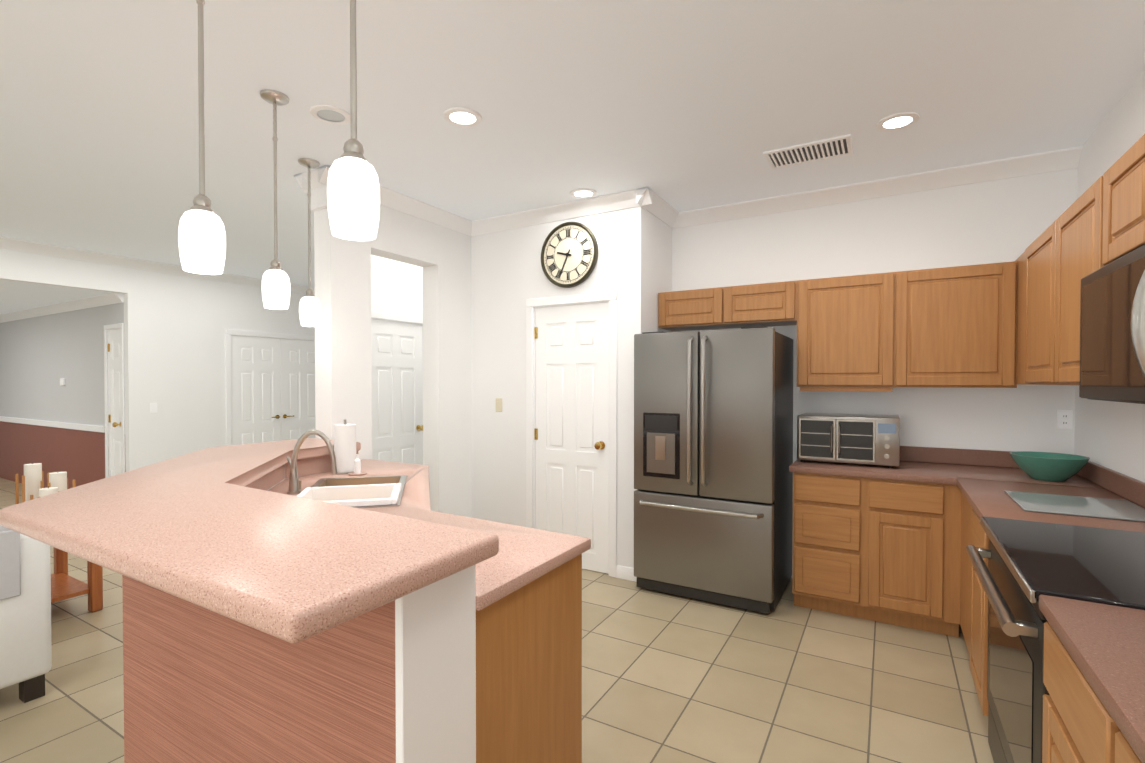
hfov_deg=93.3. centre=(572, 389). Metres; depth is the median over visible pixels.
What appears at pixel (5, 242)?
crown molding
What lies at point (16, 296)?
ceiling
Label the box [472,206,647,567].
wall
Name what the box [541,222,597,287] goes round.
wall clock
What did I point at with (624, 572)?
baseboard
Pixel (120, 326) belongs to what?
door frame
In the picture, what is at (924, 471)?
countertop
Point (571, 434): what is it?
pantry door
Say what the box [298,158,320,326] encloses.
pendant light
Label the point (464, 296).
wall
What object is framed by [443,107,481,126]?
recessed light
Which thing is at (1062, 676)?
base cabinet
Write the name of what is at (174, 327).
wall
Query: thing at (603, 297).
door frame
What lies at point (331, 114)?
recessed light
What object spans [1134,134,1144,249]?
upper cabinet
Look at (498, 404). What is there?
light switch
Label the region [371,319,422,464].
hall door
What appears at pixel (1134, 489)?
backsplash
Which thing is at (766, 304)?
upper cabinet
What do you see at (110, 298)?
crown molding
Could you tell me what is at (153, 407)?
light switch
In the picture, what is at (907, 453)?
backsplash
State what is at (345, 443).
paper towel
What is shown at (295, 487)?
faucet
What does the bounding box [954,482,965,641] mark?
base cabinet
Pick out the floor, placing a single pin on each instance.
(668, 678)
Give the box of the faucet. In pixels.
[286,430,337,493]
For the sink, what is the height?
0.221 m
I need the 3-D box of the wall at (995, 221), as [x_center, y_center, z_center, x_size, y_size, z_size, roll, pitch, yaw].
[1.154,-0.013,4.311,4.220,2.800,0.100,0,1,30]
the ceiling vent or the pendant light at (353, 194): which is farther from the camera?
the ceiling vent
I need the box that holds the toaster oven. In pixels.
[797,413,899,467]
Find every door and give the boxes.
[108,329,121,475]
[231,335,315,444]
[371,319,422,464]
[534,302,608,573]
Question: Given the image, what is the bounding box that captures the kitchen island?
[122,566,487,762]
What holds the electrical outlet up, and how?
attached to the wall at (995, 221)
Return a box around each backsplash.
[900,446,1020,469]
[1077,461,1144,505]
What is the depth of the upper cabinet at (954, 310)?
3.20 m
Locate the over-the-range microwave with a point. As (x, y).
(1112, 334)
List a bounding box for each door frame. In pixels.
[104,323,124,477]
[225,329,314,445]
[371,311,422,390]
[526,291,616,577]
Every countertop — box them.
[0,438,555,649]
[480,538,590,613]
[790,459,1093,485]
[954,478,1144,761]
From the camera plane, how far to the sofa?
2.41 m
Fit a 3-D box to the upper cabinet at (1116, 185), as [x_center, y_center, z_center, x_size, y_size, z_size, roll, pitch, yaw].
[1.794,-0.562,1.515,0.337,0.330,0.498,0,1,30]
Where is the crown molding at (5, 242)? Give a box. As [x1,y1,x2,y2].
[0,236,314,294]
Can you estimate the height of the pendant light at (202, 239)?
1.019 m
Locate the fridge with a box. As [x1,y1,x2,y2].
[634,326,793,613]
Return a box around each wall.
[0,248,311,488]
[312,204,471,517]
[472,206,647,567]
[648,212,671,331]
[672,168,1075,569]
[1072,70,1144,481]
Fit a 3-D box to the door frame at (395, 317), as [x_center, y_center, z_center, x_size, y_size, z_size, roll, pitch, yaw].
[-1.771,0.318,5.375,0.114,2.110,0.850,0,1,30]
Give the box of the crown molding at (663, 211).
[647,194,679,227]
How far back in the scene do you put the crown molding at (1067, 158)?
3.60 m
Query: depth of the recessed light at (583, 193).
3.86 m
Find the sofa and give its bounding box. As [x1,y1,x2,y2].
[0,525,51,702]
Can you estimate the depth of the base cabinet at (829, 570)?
3.31 m
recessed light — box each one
[310,105,349,124]
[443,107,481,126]
[570,188,596,197]
[876,112,919,130]
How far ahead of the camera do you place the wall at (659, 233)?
4.15 m
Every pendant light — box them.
[178,0,225,274]
[260,89,289,309]
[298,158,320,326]
[327,0,379,240]
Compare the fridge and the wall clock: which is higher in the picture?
the wall clock
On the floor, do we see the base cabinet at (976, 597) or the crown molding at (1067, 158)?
the base cabinet at (976, 597)
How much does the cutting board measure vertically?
0.008 m
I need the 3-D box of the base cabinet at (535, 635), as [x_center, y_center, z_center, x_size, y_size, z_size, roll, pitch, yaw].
[-1.062,0.907,2.145,2.228,1.016,0.536,0,1,30]
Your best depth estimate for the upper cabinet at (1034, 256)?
2.64 m
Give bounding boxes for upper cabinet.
[658,286,741,330]
[734,281,797,327]
[794,271,909,389]
[910,263,1016,387]
[998,254,1021,385]
[1022,230,1045,384]
[1046,180,1097,384]
[1094,145,1133,270]
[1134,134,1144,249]
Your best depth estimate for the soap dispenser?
3.08 m
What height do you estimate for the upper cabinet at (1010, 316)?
0.720 m
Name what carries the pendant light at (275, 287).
hanging from the ceiling at (686, 104)
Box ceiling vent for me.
[763,134,852,169]
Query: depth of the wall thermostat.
6.84 m
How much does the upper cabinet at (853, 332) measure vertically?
0.720 m
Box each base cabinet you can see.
[488,532,587,762]
[790,470,865,618]
[866,478,953,635]
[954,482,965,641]
[966,502,989,716]
[1041,610,1085,762]
[1082,678,1144,762]
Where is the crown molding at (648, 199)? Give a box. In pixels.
[460,187,655,235]
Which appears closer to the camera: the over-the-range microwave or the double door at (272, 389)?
the over-the-range microwave
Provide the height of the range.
0.902 m
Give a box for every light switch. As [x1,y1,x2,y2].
[150,403,156,412]
[496,398,501,411]
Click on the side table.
(64, 585)
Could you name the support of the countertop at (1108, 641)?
on the base cabinet at (884, 544)
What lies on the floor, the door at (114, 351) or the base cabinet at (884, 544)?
the base cabinet at (884, 544)
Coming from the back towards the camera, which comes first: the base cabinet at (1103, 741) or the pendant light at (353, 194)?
the pendant light at (353, 194)
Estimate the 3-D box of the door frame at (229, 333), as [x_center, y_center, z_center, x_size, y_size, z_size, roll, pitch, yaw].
[-4.044,0.290,7.470,0.114,2.110,1.455,0,1,30]
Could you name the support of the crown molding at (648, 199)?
attached to the wall at (507, 271)
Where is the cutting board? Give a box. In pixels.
[1004,491,1144,521]
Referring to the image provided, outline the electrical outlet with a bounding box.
[1057,410,1072,428]
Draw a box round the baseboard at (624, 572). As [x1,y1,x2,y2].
[616,565,636,581]
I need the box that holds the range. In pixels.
[966,516,1144,762]
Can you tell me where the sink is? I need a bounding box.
[297,475,406,507]
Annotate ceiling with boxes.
[0,0,1144,287]
[0,280,111,313]
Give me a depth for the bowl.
2.87 m
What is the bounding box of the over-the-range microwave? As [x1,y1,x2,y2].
[1079,245,1144,403]
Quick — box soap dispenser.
[348,454,366,475]
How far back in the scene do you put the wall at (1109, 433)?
2.67 m
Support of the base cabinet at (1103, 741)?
on the floor
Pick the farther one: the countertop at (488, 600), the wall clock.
the wall clock
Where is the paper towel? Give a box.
[334,419,355,473]
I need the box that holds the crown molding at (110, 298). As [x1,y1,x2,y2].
[0,293,123,322]
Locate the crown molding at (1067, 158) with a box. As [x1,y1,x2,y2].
[676,146,1081,227]
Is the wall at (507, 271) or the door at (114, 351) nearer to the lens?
the wall at (507, 271)
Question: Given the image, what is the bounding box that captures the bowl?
[1010,451,1089,481]
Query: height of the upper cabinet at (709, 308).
0.270 m
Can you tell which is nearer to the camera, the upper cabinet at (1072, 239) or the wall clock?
the upper cabinet at (1072, 239)
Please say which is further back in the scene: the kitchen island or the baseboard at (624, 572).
the baseboard at (624, 572)
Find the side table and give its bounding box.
[51,547,102,612]
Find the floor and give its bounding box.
[0,478,993,762]
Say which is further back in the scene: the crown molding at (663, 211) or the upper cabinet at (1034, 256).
the crown molding at (663, 211)
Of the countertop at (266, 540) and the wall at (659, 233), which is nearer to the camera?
the countertop at (266, 540)
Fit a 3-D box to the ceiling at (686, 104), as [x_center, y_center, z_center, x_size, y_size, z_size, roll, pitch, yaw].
[-4.081,-1.449,3.933,13.400,0.080,11.400,0,1,30]
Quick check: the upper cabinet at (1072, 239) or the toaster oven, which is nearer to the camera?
the upper cabinet at (1072, 239)
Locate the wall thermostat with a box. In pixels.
[60,378,64,384]

